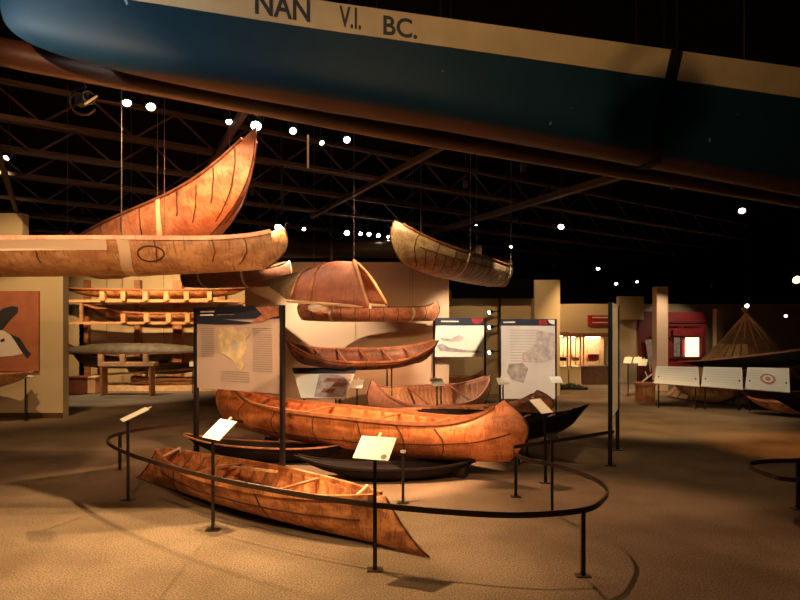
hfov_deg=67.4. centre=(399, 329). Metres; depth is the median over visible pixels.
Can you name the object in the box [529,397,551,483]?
stand
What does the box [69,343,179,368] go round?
canoe
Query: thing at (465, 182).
track spotlight
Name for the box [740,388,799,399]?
boat
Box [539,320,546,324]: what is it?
photo
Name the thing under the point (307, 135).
hanging rod
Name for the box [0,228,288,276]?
canoe
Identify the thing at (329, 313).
sling
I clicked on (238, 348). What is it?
panel
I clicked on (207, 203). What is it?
canoe
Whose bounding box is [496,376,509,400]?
stand
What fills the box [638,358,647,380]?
stand
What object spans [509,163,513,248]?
track spotlight
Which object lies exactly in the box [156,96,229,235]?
sling
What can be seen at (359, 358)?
canoe
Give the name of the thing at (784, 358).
canoe
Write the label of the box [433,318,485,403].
panel
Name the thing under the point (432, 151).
beam
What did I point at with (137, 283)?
trim
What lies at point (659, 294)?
column
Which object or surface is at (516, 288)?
trim
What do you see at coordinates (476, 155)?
sling
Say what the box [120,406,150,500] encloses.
stand
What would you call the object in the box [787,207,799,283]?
track spotlight
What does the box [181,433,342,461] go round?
canoe
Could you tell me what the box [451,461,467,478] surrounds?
block
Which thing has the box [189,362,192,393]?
placard
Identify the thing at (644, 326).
door
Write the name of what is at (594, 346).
display case
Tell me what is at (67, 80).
sling
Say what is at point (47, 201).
joist
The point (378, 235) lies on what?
track spotlight
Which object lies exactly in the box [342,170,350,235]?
track spotlight
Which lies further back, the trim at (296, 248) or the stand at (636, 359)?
the stand at (636, 359)
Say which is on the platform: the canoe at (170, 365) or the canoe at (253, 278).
the canoe at (170, 365)
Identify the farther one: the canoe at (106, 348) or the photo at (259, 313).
the canoe at (106, 348)
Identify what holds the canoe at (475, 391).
on the stand
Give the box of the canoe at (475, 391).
[367,375,490,408]
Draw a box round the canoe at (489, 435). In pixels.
[216,389,528,461]
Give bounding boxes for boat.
[0,0,799,196]
[416,404,589,438]
[675,385,744,402]
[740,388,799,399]
[747,396,799,414]
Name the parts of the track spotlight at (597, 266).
stem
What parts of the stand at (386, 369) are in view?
leg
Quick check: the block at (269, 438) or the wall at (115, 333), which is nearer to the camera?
the block at (269, 438)
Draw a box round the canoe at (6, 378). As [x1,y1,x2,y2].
[0,371,33,386]
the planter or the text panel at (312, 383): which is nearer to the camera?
the text panel at (312, 383)
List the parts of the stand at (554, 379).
post, label plate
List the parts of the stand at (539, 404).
label plate, post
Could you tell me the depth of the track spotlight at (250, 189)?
10.15 m
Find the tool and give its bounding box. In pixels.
[640,371,653,381]
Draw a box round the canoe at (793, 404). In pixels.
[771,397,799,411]
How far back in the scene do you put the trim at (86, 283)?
18.03 m
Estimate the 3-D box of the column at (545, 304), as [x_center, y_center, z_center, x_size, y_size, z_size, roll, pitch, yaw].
[3.818,0.200,15.800,0.660,3.000,0.500,0,0,0]
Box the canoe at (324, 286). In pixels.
[264,259,387,312]
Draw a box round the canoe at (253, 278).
[180,260,291,287]
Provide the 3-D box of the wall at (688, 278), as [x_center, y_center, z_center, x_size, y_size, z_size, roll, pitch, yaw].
[14.000,-0.900,24.000,28.000,5.200,0.200,0,0,0]
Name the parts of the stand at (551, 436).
post, label plate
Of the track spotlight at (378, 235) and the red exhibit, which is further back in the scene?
the red exhibit
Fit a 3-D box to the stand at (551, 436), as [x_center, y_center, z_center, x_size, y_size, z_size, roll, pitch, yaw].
[1.421,1.334,5.605,0.135,0.732,0.109,0,0,-11]
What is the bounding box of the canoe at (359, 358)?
[286,340,438,369]
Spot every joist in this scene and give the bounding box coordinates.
[0,144,684,255]
[0,175,652,264]
[0,194,623,269]
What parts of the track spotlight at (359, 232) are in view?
stem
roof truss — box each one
[0,77,747,239]
[0,119,712,248]
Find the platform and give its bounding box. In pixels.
[94,367,217,390]
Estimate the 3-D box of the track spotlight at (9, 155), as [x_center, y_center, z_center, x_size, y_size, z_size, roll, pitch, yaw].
[-4.851,-2.795,7.439,0.111,1.409,0.136,0,0,0]
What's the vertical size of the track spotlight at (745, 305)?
2.973 m
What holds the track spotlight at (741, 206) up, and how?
hanging from the ceiling
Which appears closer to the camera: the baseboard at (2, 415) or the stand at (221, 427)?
the stand at (221, 427)
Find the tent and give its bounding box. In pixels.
[666,307,799,405]
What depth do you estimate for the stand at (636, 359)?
15.45 m
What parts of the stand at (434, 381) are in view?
post, label plate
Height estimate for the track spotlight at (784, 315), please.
3.147 m
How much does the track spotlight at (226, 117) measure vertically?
1.101 m
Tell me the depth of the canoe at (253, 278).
10.75 m
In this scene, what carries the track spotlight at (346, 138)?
hanging from the ceiling
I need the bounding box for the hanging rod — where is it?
[307,135,308,167]
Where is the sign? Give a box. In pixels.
[588,315,607,325]
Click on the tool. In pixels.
(646, 376)
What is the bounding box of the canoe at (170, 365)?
[127,360,192,373]
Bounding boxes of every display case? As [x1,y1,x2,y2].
[560,332,568,384]
[568,333,581,384]
[581,333,607,384]
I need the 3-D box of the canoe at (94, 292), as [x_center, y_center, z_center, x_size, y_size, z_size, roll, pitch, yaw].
[-6.879,-1.060,16.950,5.757,0.369,0.807,0,0,0]
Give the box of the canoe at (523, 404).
[389,390,553,412]
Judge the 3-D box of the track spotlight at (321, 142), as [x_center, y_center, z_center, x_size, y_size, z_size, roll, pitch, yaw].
[-0.993,-2.905,7.531,0.101,1.191,0.116,0,0,0]
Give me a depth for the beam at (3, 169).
9.36 m
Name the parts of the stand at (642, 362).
label plate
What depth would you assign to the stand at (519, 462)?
7.88 m
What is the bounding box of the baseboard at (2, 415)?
[0,413,62,417]
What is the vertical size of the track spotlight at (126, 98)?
1.073 m
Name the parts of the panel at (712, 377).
leg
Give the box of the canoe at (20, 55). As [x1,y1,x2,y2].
[0,0,799,207]
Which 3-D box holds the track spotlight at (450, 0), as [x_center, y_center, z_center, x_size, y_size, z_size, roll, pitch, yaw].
[0.523,-2.981,6.255,0.140,1.039,0.166,0,0,0]
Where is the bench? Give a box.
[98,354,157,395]
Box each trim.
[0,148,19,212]
[83,280,90,374]
[134,280,141,375]
[173,280,183,376]
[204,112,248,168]
[217,296,226,306]
[281,240,481,257]
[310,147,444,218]
[452,279,534,297]
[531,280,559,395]
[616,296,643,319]
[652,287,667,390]
[713,309,722,346]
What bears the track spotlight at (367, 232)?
hanging from the ceiling
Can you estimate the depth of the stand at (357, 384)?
9.39 m
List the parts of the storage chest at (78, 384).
lid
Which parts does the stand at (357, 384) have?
post, label plate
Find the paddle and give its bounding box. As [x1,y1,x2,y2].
[645,339,651,371]
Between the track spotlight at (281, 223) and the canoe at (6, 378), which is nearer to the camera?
the track spotlight at (281, 223)
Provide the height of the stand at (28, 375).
0.849 m
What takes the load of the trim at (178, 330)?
attached to the wall at (115, 333)
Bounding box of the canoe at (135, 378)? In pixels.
[130,375,191,384]
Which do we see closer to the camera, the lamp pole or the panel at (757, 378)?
the panel at (757, 378)
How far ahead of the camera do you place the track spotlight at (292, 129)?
7.21 m
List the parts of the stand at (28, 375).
post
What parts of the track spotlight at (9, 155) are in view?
stem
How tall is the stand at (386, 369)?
1.051 m
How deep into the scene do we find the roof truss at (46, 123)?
8.96 m
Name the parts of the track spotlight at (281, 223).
stem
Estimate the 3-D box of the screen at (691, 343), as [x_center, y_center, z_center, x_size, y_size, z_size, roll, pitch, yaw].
[9.159,0.533,18.820,0.420,0.600,0.040,0,0,0]
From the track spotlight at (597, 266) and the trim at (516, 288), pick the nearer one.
the trim at (516, 288)
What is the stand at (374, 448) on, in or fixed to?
on the floor
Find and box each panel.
[193,305,285,465]
[292,368,356,403]
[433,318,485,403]
[499,319,556,402]
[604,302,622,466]
[654,366,698,408]
[701,367,742,410]
[745,367,789,410]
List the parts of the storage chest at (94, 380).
lid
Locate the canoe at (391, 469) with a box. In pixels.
[295,454,476,479]
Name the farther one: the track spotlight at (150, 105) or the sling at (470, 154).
the sling at (470, 154)
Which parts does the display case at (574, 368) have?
frame post, glass pane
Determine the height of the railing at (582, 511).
0.470 m
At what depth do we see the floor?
5.19 m
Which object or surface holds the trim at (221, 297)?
attached to the wall at (115, 333)
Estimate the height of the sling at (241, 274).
2.724 m
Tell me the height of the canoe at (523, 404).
0.564 m
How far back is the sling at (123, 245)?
5.09 m
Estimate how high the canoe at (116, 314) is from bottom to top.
0.520 m
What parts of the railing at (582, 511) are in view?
post, post, plate, post, post, post, post, plate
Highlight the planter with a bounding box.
[560,382,587,389]
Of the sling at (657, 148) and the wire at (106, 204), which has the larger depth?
the wire at (106, 204)
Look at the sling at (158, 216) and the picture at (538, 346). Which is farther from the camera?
the picture at (538, 346)
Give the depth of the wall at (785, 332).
19.50 m
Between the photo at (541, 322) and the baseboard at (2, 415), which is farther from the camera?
the baseboard at (2, 415)
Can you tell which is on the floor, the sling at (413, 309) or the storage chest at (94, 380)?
the storage chest at (94, 380)
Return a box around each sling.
[67,80,131,278]
[116,90,164,276]
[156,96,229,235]
[240,271,253,287]
[328,311,333,321]
[409,144,414,321]
[433,154,470,278]
[476,155,510,286]
[625,0,682,169]
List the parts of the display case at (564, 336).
glass pane, frame post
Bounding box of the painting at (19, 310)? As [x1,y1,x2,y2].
[0,291,39,370]
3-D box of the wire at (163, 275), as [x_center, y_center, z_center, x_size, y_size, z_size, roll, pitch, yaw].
[-6.576,-1.553,16.700,0.014,3.895,0.015,0,0,0]
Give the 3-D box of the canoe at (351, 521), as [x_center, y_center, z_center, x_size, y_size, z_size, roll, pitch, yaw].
[-1.390,1.478,5.640,4.070,0.424,0.822,0,0,37]
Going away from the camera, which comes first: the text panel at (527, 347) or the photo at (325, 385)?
the photo at (325, 385)
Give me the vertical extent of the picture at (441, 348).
0.185 m
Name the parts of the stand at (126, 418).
post, label plate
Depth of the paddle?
19.17 m
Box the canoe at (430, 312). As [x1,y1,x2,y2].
[297,301,439,321]
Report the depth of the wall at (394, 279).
12.00 m
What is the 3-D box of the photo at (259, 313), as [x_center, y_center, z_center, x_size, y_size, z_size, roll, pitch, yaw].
[-1.656,-0.193,7.356,0.459,0.193,0.002,0,0,32]
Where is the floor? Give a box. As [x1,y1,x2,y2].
[0,382,799,599]
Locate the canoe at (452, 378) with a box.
[449,370,483,383]
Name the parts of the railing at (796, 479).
post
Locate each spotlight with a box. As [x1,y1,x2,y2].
[3,68,13,160]
[69,83,122,115]
[119,90,132,106]
[142,94,156,110]
[223,110,232,124]
[248,114,264,130]
[248,178,254,195]
[274,120,287,229]
[287,122,297,134]
[302,163,306,230]
[317,127,324,145]
[341,131,350,143]
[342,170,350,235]
[358,180,362,235]
[366,181,371,236]
[375,184,380,237]
[450,0,451,18]
[462,153,468,187]
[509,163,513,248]
[519,162,526,172]
[557,169,565,229]
[595,207,600,270]
[634,226,638,282]
[736,198,747,213]
[742,199,748,307]
[783,207,787,317]
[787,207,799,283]
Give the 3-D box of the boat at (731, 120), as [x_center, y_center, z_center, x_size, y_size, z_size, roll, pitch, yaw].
[2.525,-1.718,4.927,10.200,1.151,0.476,0,0,-15]
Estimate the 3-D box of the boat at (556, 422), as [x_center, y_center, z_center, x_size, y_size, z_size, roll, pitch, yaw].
[1.287,1.168,7.925,2.365,0.524,0.752,0,0,28]
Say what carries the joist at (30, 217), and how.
attached to the wall at (688, 278)
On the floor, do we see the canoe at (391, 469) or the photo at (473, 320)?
the canoe at (391, 469)
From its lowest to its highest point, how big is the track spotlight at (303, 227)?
1.432 m
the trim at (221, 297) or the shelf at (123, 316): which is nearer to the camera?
the shelf at (123, 316)
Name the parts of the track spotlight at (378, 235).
stem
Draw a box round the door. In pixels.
[638,311,651,381]
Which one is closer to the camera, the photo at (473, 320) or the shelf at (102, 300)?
the photo at (473, 320)
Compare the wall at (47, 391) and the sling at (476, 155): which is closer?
the sling at (476, 155)
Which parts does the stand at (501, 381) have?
post, label plate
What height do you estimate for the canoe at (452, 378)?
0.462 m
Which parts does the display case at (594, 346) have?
frame post, glass pane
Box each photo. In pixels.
[252,306,278,321]
[314,374,352,396]
[471,318,482,323]
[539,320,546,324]
[674,337,679,356]
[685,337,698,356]
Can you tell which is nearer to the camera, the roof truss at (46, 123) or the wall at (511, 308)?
the roof truss at (46, 123)
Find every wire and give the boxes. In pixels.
[106,204,106,342]
[163,275,163,342]
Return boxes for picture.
[437,344,482,352]
[440,335,462,340]
[507,363,527,382]
[522,330,554,362]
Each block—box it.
[265,436,278,440]
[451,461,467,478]
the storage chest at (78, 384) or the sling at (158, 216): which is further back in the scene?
the storage chest at (78, 384)
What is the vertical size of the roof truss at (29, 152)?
0.450 m
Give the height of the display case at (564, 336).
1.634 m
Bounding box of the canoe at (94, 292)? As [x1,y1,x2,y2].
[69,287,244,298]
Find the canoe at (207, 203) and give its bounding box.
[66,126,257,278]
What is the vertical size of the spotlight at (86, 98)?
1.034 m
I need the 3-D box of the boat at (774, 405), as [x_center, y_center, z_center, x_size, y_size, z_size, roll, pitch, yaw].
[7.724,1.490,11.775,1.631,0.320,0.611,0,0,31]
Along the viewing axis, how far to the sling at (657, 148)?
4.54 m
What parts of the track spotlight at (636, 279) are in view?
stem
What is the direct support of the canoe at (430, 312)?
hanging from the sling at (413, 309)
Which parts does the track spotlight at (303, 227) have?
stem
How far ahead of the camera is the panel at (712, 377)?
12.79 m
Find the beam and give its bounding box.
[423,176,622,235]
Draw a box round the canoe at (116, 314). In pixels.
[80,303,192,321]
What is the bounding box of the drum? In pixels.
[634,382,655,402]
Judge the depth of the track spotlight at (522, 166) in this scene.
8.24 m
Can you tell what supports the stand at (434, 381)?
on the floor
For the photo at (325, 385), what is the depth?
9.76 m
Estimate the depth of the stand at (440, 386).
10.40 m
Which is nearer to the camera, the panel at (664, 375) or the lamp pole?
the panel at (664, 375)
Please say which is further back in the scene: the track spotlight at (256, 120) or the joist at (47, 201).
the joist at (47, 201)
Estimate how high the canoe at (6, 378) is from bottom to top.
0.408 m
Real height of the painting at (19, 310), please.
1.540 m
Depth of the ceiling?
12.39 m
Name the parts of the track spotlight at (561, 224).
stem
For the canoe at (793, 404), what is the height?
0.401 m
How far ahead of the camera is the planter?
17.11 m
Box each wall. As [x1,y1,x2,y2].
[0,213,68,417]
[69,274,244,381]
[245,262,448,405]
[449,242,799,303]
[449,290,530,393]
[560,304,799,381]
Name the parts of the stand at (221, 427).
post, plate, label plate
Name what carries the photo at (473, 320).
attached to the panel at (457, 337)
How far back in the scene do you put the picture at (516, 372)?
10.99 m
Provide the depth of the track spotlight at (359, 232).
13.67 m
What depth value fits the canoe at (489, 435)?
7.13 m
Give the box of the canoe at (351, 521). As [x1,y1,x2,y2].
[136,447,431,558]
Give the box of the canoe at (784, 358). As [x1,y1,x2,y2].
[677,348,799,369]
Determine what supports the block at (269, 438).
on the floor
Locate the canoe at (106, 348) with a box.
[69,343,192,353]
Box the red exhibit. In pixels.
[668,312,705,366]
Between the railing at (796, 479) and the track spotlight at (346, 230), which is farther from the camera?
the track spotlight at (346, 230)
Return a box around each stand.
[23,375,33,420]
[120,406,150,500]
[203,417,236,531]
[350,378,363,404]
[353,432,396,571]
[386,369,391,395]
[397,450,408,503]
[429,377,444,405]
[440,386,441,404]
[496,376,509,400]
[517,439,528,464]
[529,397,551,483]
[545,433,558,510]
[549,375,562,411]
[623,356,632,395]
[633,356,641,381]
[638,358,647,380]
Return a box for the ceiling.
[0,0,799,261]
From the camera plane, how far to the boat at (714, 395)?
13.37 m
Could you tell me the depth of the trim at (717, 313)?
18.39 m
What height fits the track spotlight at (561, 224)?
1.580 m
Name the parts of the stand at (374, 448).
post, label plate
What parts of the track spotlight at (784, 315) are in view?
stem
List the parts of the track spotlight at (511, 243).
stem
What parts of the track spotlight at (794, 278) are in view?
stem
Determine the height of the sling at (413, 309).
3.349 m
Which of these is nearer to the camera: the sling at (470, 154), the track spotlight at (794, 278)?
the sling at (470, 154)
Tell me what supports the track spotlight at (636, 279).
hanging from the ceiling
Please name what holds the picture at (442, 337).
attached to the panel at (457, 337)
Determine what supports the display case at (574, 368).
on the floor
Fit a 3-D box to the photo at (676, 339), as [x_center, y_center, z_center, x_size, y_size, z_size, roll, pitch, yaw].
[8.689,0.533,18.820,0.200,0.600,0.040,0,0,0]
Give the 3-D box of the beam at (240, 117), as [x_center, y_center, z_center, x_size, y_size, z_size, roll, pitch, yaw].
[-2.053,-2.320,7.177,0.070,0.070,3.409,0,0,-26]
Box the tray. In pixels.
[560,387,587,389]
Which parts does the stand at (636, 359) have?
label plate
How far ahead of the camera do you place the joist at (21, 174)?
12.11 m
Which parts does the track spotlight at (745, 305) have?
stem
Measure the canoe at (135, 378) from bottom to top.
0.308 m
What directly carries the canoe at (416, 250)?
hanging from the sling at (470, 154)
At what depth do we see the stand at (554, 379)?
10.19 m
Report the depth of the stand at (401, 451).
5.89 m
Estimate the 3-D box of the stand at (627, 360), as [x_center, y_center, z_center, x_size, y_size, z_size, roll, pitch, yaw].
[5.879,1.183,15.462,0.200,1.034,0.163,0,0,40]
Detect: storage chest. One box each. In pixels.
[69,375,91,393]
[86,375,99,393]
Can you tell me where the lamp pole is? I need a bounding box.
[499,257,500,318]
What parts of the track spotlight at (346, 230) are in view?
stem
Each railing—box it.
[106,419,613,577]
[748,458,799,509]
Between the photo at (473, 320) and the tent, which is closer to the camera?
the photo at (473, 320)
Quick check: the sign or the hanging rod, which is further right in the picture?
the sign
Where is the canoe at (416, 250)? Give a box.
[390,220,512,286]
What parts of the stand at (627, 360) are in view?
post, label plate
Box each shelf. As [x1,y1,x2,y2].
[69,291,244,374]
[69,314,192,374]
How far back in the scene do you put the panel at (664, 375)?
13.03 m

